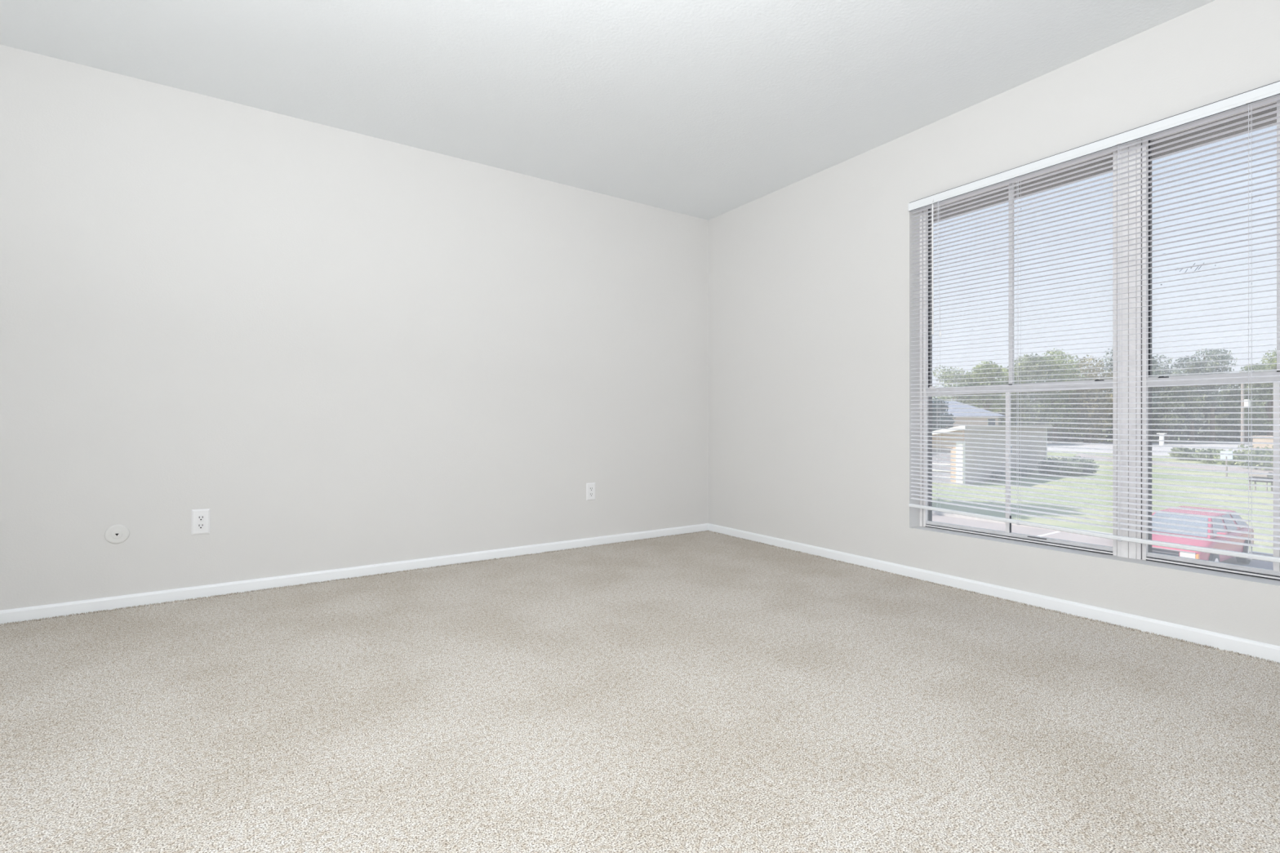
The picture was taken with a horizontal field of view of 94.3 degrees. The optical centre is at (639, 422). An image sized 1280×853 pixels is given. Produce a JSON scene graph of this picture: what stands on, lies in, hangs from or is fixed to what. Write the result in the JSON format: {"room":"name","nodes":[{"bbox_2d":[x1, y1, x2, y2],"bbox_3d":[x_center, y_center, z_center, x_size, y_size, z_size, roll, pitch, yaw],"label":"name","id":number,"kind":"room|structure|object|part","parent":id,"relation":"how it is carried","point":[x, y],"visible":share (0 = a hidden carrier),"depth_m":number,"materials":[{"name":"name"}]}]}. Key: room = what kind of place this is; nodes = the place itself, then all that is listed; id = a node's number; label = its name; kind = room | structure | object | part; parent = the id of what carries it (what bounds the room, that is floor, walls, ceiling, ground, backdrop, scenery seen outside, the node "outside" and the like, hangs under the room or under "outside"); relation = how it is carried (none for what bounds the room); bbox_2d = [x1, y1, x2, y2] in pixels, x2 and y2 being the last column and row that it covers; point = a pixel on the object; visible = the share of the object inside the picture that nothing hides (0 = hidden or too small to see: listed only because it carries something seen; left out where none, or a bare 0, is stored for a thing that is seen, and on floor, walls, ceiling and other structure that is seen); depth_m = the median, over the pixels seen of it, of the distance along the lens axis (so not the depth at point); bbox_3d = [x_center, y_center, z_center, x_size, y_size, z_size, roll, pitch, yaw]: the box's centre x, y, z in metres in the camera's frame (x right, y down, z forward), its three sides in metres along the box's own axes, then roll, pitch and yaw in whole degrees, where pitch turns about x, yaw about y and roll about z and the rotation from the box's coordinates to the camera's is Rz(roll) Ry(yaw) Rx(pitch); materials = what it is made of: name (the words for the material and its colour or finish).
{"room":"empty room","nodes":[
{"label":"empty room","id":0,"kind":"room"},
{"bbox_2d":[0,44,708,610],"bbox_3d":[-1.350,-0.347,3.457,4.820,2.890,0.100,0,0,-34],"label":"wall","id":1,"kind":"structure","parent":0,"point":[345,348],"depth_m":3.10,"materials":[{"name":"white paint"}]},
{"bbox_2d":[104,524,129,543],"bbox_3d":[-2.380,0.508,2.700,0.087,0.087,0.008,0,0,-34],"label":"phone jack plate","id":2,"kind":"object","parent":1,"relation":"attached to","point":[115,534],"visible":1,"depth_m":2.70,"materials":[{"name":"white plastic"}]},
{"bbox_2d":[191,508,210,535],"bbox_3d":[-2.126,0.480,2.872,0.074,0.123,0.008,1,0,-34],"label":"wall outlet","id":3,"kind":"object","parent":1,"relation":"attached to","point":[201,518],"visible":1,"depth_m":2.87,"materials":[{"name":"white plastic"}]},
{"bbox_2d":[196,523,204,528],"bbox_3d":[-2.124,0.500,2.869,0.034,0.028,0.003,0,0,-34],"label":"receptacle","id":4,"kind":"object","parent":3,"relation":"attached to","point":[199,526],"depth_m":2.87,"materials":[{"name":"white plastic"}]},
{"bbox_2d":[196,515,205,520],"bbox_3d":[-2.124,0.461,2.870,0.034,0.028,0.003,0,0,-34],"label":"receptacle","id":5,"kind":"object","parent":3,"relation":"attached to","point":[199,517],"depth_m":2.87,"materials":[{"name":"white plastic"}]},
{"bbox_2d":[0,523,708,624],"bbox_3d":[-1.347,0.819,3.391,4.550,0.058,0.013,0,0,-34],"label":"baseboard","id":6,"kind":"structure","parent":1,"relation":"attached to","point":[29,613],"depth_m":3.10,"materials":[{"name":"white wood"}]},
{"bbox_2d":[586,482,595,500],"bbox_3d":[-0.336,0.473,4.073,0.073,0.120,0.008,0,0,-34],"label":"wall outlet","id":7,"kind":"object","parent":1,"relation":"attached to","point":[590,487],"visible":1,"depth_m":4.07,"materials":[{"name":"white plastic"}]},
{"bbox_2d":[0,0,1214,220],"bbox_3d":[0.002,-1.692,1.444,4.820,0.200,4.950,0,0,-34],"label":"ceiling","id":8,"kind":"structure","parent":0,"point":[706,109],"depth_m":2.65,"materials":[{"name":"white paint"}]},
{"bbox_2d":[0,529,1279,852],"bbox_3d":[0.002,0.969,1.444,4.820,0.259,4.950,0,0,-34],"label":"floor","id":9,"kind":"structure","parent":0,"point":[706,691],"depth_m":1.71,"materials":[{"name":"carpet"}]},
{"bbox_2d":[708,0,1279,646],"bbox_3d":[1.932,-0.372,2.740,0.170,2.440,4.750,0,0,-34],"label":"wall","id":10,"kind":"structure","parent":0,"point":[811,297],"depth_m":3.38,"materials":[{"name":"white paint"}]},
{"bbox_2d":[708,523,1279,663],"bbox_3d":[1.860,0.819,2.683,0.013,0.058,4.738,0,0,-34],"label":"baseboard","id":11,"kind":"structure","parent":10,"relation":"attached to","point":[1271,652],"depth_m":2.69,"materials":[{"name":"white wood"}]},
{"bbox_2d":[920,146,1120,556],"bbox_3d":[1.844,-0.314,2.952,0.067,1.781,0.913,0,0,-34],"label":"window","id":12,"kind":"structure","parent":10,"relation":"in","point":[926,515],"depth_m":2.95,"materials":[{"name":"white metal"}]},
{"bbox_3d":[1.835,0.188,2.946,0.024,0.746,0.853,0,0,-34],"label":"sash","id":13,"kind":"part","parent":12,"relation":"part of","materials":[{"name":"clear glass"}]},
{"bbox_3d":[1.851,-0.686,2.957,0.018,1.021,0.853,0,0,-34],"label":"sash","id":14,"kind":"part","parent":12,"relation":"part of","materials":[{"name":"clear glass"}]},
{"bbox_2d":[907,80,1279,563],"bbox_3d":[1.971,-0.352,2.511,0.044,1.696,1.775,0,0,-34],"label":"blind","id":15,"kind":"object","parent":12,"relation":"attached to","point":[1270,91],"visible":1,"depth_m":2.51,"materials":[{"name":"white plastic"}]},
{"bbox_3d":[1.568,-0.355,3.117,0.027,1.606,0.008,0,0,-34],"label":"ladder cord","id":16,"kind":"part","parent":15,"relation":"part of","materials":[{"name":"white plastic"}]},
{"bbox_3d":[1.559,-0.817,3.093,0.002,0.690,0.014,0,0,-34],"label":"pull cord","id":17,"kind":"part","parent":15,"relation":"part of","materials":[{"name":"white fabric"}]},
{"bbox_3d":[1.785,-0.349,2.795,0.027,1.619,0.008,0,0,-34],"label":"ladder cord","id":18,"kind":"part","parent":15,"relation":"part of","materials":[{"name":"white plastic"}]},
{"bbox_3d":[1.974,0.468,2.513,0.025,0.051,1.772,0,0,-34],"label":"rail","id":19,"kind":"part","parent":15,"relation":"part of","materials":[{"name":"white plastic"}]},
{"bbox_3d":[2.001,-0.343,2.473,0.027,1.631,0.008,0,0,-34],"label":"ladder cord","id":20,"kind":"part","parent":15,"relation":"part of","materials":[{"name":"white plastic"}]},
{"bbox_3d":[2.215,-0.341,2.153,0.027,1.634,0.008,0,0,-34],"label":"ladder cord","id":21,"kind":"part","parent":15,"relation":"part of","materials":[{"name":"white fabric"}]},
{"bbox_2d":[933,102,1276,215],"bbox_3d":[2.374,-1.627,3.337,1.230,0.050,11.250,0,0,-34],"label":"roof overhang","id":22,"kind":"object","parent":10,"relation":"attached to","point":[1274,108],"visible":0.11,"depth_m":3.61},
{"bbox_2d":[933,113,1276,223],"bbox_3d":[2.897,-1.662,3.688,0.030,0.220,11.250,0,0,-34],"label":"fascia","id":23,"kind":"object","parent":22,"relation":"attached to","point":[1274,121],"depth_m":3.68,"materials":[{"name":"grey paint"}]},
{"bbox_2d":[1120,96,1279,580],"bbox_3d":[2.343,-0.314,2.207,0.070,1.781,0.879,0,0,-34],"label":"window","id":24,"kind":"structure","parent":10,"relation":"in","point":[1144,552],"depth_m":2.50,"materials":[{"name":"white metal"}]},
{"bbox_3d":[2.349,0.188,2.179,0.024,0.746,0.766,0,0,-34],"label":"sash","id":25,"kind":"part","parent":24,"relation":"part of","materials":[{"name":"clear glass"}]},
{"bbox_3d":[2.366,-0.686,2.190,0.018,1.021,0.766,0,0,-34],"label":"sash","id":26,"kind":"part","parent":24,"relation":"part of","materials":[{"name":"clear glass"}]},
{"label":"outside","id":27,"kind":"structure","parent":0,"visible":0},
{"bbox_2d":[1075,453,1273,473],"bbox_3d":[49.208,3.785,50.580,28.000,0.125,30.000,0,0,-34],"label":"footpath","id":28,"kind":"structure","parent":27,"point":[1201,467],"depth_m":50.41,"materials":[{"name":"concrete"}]},
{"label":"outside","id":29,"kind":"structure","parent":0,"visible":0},
{"bbox_2d":[932,428,1273,553],"bbox_3d":[180.333,3.898,185.562,499.800,0.300,700.000,0,0,-34],"label":"ground","id":30,"kind":"structure","parent":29,"point":[1037,520],"depth_m":30.37,"materials":[{"name":"green plant"}]},
{"bbox_2d":[932,398,955,431],"bbox_3d":[31.181,0.568,61.882,4.351,6.376,3.305,0,0,-34],"label":"tree","id":31,"kind":"object","parent":30,"relation":"on","point":[939,402],"visible":0.38,"depth_m":61.28,"materials":[{"name":"green plant"}]},
{"bbox_2d":[932,364,980,406],"bbox_3d":[53.612,-3.018,101.007,11.859,13.546,7.778,0,0,-34],"label":"tree","id":32,"kind":"object","parent":30,"relation":"on","point":[957,376],"visible":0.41,"depth_m":99.93,"materials":[{"name":"green plant"}]},
{"bbox_2d":[959,360,1008,412],"bbox_3d":[58.425,-3.336,100.809,9.465,14.183,8.416,0,0,-34],"label":"tree","id":33,"kind":"object","parent":30,"relation":"on","point":[991,365],"visible":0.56,"depth_m":99.13,"materials":[{"name":"green plant"}]},
{"bbox_2d":[932,424,1052,484],"bbox_3d":[23.061,1.943,45.021,19.250,3.610,9.560,0,0,-43],"label":"building","id":34,"kind":"structure","parent":30,"relation":"on","point":[1014,428],"depth_m":37.84,"materials":[{"name":"beige"}]},
{"bbox_3d":[17.369,2.963,38.013,0.040,0.870,4.750,0,0,-43],"label":"door rail","id":35,"kind":"part","parent":34,"relation":"part of","materials":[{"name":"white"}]},
{"bbox_3d":[17.395,2.648,38.058,0.060,2.200,4.920,0,0,-43],"label":"garage door","id":36,"kind":"part","parent":34,"relation":"part of","materials":[{"name":"white metal"}]},
{"bbox_2d":[934,400,1005,431],"bbox_3d":[41.562,0.373,82.166,12.200,6.750,10.400,0,0,2],"label":"house","id":37,"kind":"structure","parent":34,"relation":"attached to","point":[989,415],"depth_m":77.63,"materials":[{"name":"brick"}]},
{"bbox_2d":[989,471,1005,481],"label":"plant","id":38,"kind":"object","parent":30,"relation":"on","point":[997,473],"depth_m":37.91,"materials":[{"name":"green plant"}]},
{"bbox_2d":[980,377,1026,425],"bbox_3d":[62.993,-2.665,105.000,9.548,12.841,8.772,0,0,-34],"label":"tree","id":39,"kind":"object","parent":30,"relation":"on","point":[1012,396],"visible":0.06,"depth_m":102.95,"materials":[{"name":"green plant"}]},
{"bbox_2d":[1010,466,1033,479],"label":"plant","id":40,"kind":"object","parent":30,"relation":"on","point":[1011,473],"depth_m":40.82,"materials":[{"name":"green plant"}]},
{"bbox_2d":[996,352,1066,429],"bbox_3d":[68.082,-4.294,105.784,12.267,16.099,10.854,0,0,-34],"label":"tree","id":41,"kind":"object","parent":30,"relation":"on","point":[1024,359],"visible":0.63,"depth_m":103.05,"materials":[{"name":"green plant"}]},
{"bbox_2d":[1028,348,1093,443],"bbox_3d":[75.356,-4.952,106.890,11.353,17.415,10.495,0,0,-34],"label":"tree","id":42,"kind":"object","parent":30,"relation":"on","point":[1055,371],"visible":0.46,"depth_m":104.72,"materials":[{"name":"green plant"}]},
{"bbox_2d":[1036,455,1099,476],"bbox_3d":[30.476,3.124,42.202,5.806,1.657,1.437,0,0,-23],"label":"hedge","id":43,"kind":"object","parent":30,"relation":"on","point":[1081,460],"visible":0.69,"depth_m":41.65,"materials":[{"name":"green plant"}]},
{"bbox_2d":[1056,354,1112,443],"bbox_3d":[81.886,-4.287,108.328,11.598,16.084,11.753,0,0,-34],"label":"tree","id":44,"kind":"object","parent":30,"relation":"on","point":[1094,370],"visible":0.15,"depth_m":106.61,"materials":[{"name":"green plant"}]},
{"bbox_2d":[1066,389,1112,443],"bbox_3d":[79.617,-1.525,103.958,7.410,10.561,7.442,0,0,-34],"label":"tree","id":45,"kind":"object","parent":30,"relation":"on","point":[1082,391],"visible":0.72,"depth_m":102.75,"materials":[{"name":"green plant"}]},
{"bbox_2d":[932,510,1273,556],"bbox_3d":[17.538,3.733,16.075,0.250,0.230,120.000,0,0,-34],"label":"kerb","id":46,"kind":"object","parent":30,"relation":"on","point":[935,513],"depth_m":22.39,"materials":[{"name":"concrete"}]},
{"bbox_2d":[998,391,1273,442],"bbox_3d":[98.851,-0.436,116.524,63.984,12.482,52.796,0,0,-34],"label":"treeline","id":47,"kind":"object","parent":30,"relation":"on","point":[1216,410],"visible":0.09,"depth_m":114.76,"materials":[{"name":"green plant"}]},
{"bbox_2d":[1097,348,1187,414],"bbox_3d":[90.284,-5.522,108.240,12.394,18.554,14.672,0,0,-34],"label":"tree","id":48,"kind":"object","parent":30,"relation":"on","point":[1154,361],"visible":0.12,"depth_m":106.22,"materials":[{"name":"green plant"}]},
{"bbox_2d":[1151,368,1212,443],"bbox_3d":[96.200,-3.221,108.373,9.815,13.952,12.287,0,0,-34],"label":"tree","id":49,"kind":"object","parent":30,"relation":"on","point":[1188,393],"visible":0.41,"depth_m":105.98,"materials":[{"name":"green plant"}]},
{"bbox_2d":[1163,354,1225,443],"bbox_3d":[100.460,-4.284,108.070,9.405,16.078,8.407,0,0,-34],"label":"tree","id":50,"kind":"object","parent":30,"relation":"on","point":[1182,360],"visible":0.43,"depth_m":106.66,"materials":[{"name":"green plant"}]},
{"bbox_2d":[1168,445,1225,461],"bbox_3d":[55.383,3.084,58.688,3.403,1.608,4.458,0,0,-34],"label":"bush","id":51,"kind":"object","parent":30,"relation":"on","point":[1175,449],"visible":0.46,"depth_m":58.90,"materials":[{"name":"green plant"}]},
{"bbox_2d":[1194,347,1238,443],"bbox_3d":[104.398,-4.990,107.927,7.279,17.490,6.659,0,0,-34],"label":"tree","id":52,"kind":"object","parent":30,"relation":"on","point":[1228,357],"visible":0.46,"depth_m":107.55,"materials":[{"name":"green plant"}]},
{"bbox_3d":[104.398,-9.240,107.927,7.279,8.989,6.659,0,0,-34],"label":"crown","id":53,"kind":"part","parent":52,"relation":"part of","materials":[{"name":"green plant"}]},
{"bbox_2d":[1220,450,1232,479],"bbox_3d":[39.202,2.823,39.648,0.100,1.850,0.600,0,0,-34],"label":"signpost","id":54,"kind":"object","parent":30,"relation":"on","point":[1222,456],"visible":0.65,"depth_m":39.61,"materials":[{"name":"white"}]},
{"bbox_3d":[39.202,2.198,39.648,0.060,0.600,0.600,0,0,-34],"label":"sign panel","id":55,"kind":"part","parent":54,"relation":"part of","materials":[{"name":"white"}]},
{"bbox_3d":[39.202,2.998,39.648,0.092,1.500,0.092,0,0,34],"label":"post","id":56,"kind":"part","parent":54,"relation":"part of","materials":[{"name":"grey metal"}]},
{"bbox_2d":[1192,448,1270,463],"bbox_3d":[54.400,3.143,54.243,5.615,1.784,3.744,0,0,43],"label":"bush","id":57,"kind":"object","parent":30,"relation":"on","point":[1209,451],"visible":0.29,"depth_m":54.64,"materials":[{"name":"green plant"}]},
{"bbox_2d":[1208,371,1273,441],"bbox_3d":[109.709,-2.891,108.474,9.597,13.293,9.580,0,0,-34],"label":"tree","id":58,"kind":"object","parent":30,"relation":"on","point":[1257,385],"visible":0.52,"depth_m":106.92,"materials":[{"name":"green plant"}]},
{"bbox_2d":[1213,450,1271,466],"bbox_3d":[52.258,3.173,51.433,4.530,1.584,4.008,0,0,-34],"label":"bush","id":59,"kind":"object","parent":30,"relation":"on","point":[1215,456],"visible":0.23,"depth_m":51.09,"materials":[{"name":"green plant"}]},
{"bbox_2d":[1231,444,1273,471],"bbox_3d":[51.134,2.829,45.608,7.162,2.588,6.424,0,0,12],"label":"bush","id":60,"kind":"object","parent":30,"relation":"on","point":[1256,451],"visible":0.55,"depth_m":46.90,"materials":[{"name":"green plant"}]},
{"bbox_2d":[1232,348,1276,435],"bbox_3d":[113.961,-4.839,107.805,10.748,17.188,8.700,0,0,-34],"label":"tree","id":61,"kind":"object","parent":30,"relation":"on","point":[1260,415],"visible":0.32,"depth_m":107.50,"materials":[{"name":"green plant"}]},
{"bbox_2d":[1248,471,1273,491],"bbox_3d":[33.568,3.198,32.073,0.500,1.100,0.840,0,0,-14],"label":"bench","id":62,"kind":"object","parent":30,"relation":"on","point":[1255,476],"visible":0.62,"depth_m":31.88,"materials":[{"name":"grey"}]},
{"bbox_3d":[33.568,2.778,32.073,0.500,0.260,0.800,0,0,-14],"label":"lid","id":63,"kind":"part","parent":62,"relation":"part of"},
{"bbox_2d":[1251,435,1273,450],"bbox_3d":[63.365,2.523,55.506,3.200,2.450,8.200,0,0,-34],"label":"wall","id":64,"kind":"structure","parent":30,"relation":"on","point":[1254,440],"depth_m":57.43,"materials":[{"name":"white paint"}]},
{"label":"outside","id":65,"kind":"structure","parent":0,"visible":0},
{"bbox_2d":[932,514,1273,569],"bbox_3d":[9.069,3.792,10.390,20.150,0.112,120.000,0,0,-34],"label":"parking lot","id":66,"kind":"structure","parent":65,"point":[1064,535],"depth_m":20.01,"materials":[{"name":"grey asphalt"}]},
{"bbox_2d":[1037,531,1061,536],"bbox_3d":[12.530,3.733,19.096,4.400,0.006,0.120,0,0,-34],"label":"parking line","id":67,"kind":"object","parent":66,"relation":"on","point":[1044,535],"visible":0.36,"depth_m":19.84,"materials":[{"name":"white paint"}]},
{"bbox_2d":[1151,506,1253,564],"bbox_3d":[14.512,3.043,15.684,4.510,1.385,1.940,0,0,-32],"label":"car","id":68,"kind":"object","parent":66,"relation":"on","point":[1157,549],"visible":0.35,"depth_m":14.96,"materials":[{"name":"red paint"}]},
{"bbox_2d":[1151,547,1178,556],"bbox_3d":[12.673,3.146,14.519,0.064,0.120,0.800,0,0,-32],"label":"grille","id":69,"kind":"object","parent":68,"relation":"attached to","point":[1168,551],"depth_m":14.36,"materials":[{"name":"black"}]},
{"bbox_3d":[12.665,3.101,14.514,0.062,0.100,1.400,0,0,-32],"label":"grille trim","id":70,"kind":"part","parent":68,"relation":"part of","materials":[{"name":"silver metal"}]},
{"bbox_2d":[1216,532,1227,537],"bbox_3d":[14.120,2.726,14.388,0.140,0.120,0.170,0,0,-32],"label":"mirror","id":71,"kind":"object","parent":68,"relation":"attached to","point":[1221,533],"depth_m":14.35,"materials":[{"name":"red paint"}]},
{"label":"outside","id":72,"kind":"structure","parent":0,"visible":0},
{"bbox_2d":[1047,441,1252,456],"bbox_3d":[76.091,3.788,101.142,67.000,0.120,44.000,0,0,-34],"label":"road","id":73,"kind":"structure","parent":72,"point":[1067,445],"depth_m":91.32,"materials":[{"name":"grey asphalt"}]},
{"bbox_2d":[1156,433,1166,445],"bbox_3d":[84.732,2.723,96.343,1.000,2.050,1.000,0,0,-34],"label":"marker post","id":74,"kind":"object","parent":73,"relation":"on","point":[1161,437],"visible":0.75,"depth_m":96.10,"materials":[{"name":"white"}]},
{"bbox_3d":[84.732,2.798,96.343,0.591,1.900,0.591,0,0,-11],"label":"post","id":75,"kind":"part","parent":74,"relation":"part of","materials":[{"name":"white"}]},
{"bbox_2d":[1240,383,1250,445],"bbox_3d":[97.851,-2.352,96.357,0.695,12.200,2.400,0,0,-34],"label":"utility pole","id":76,"kind":"object","parent":73,"relation":"on","point":[1242,403],"visible":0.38,"depth_m":96.24,"materials":[{"name":"white"}]}
]}

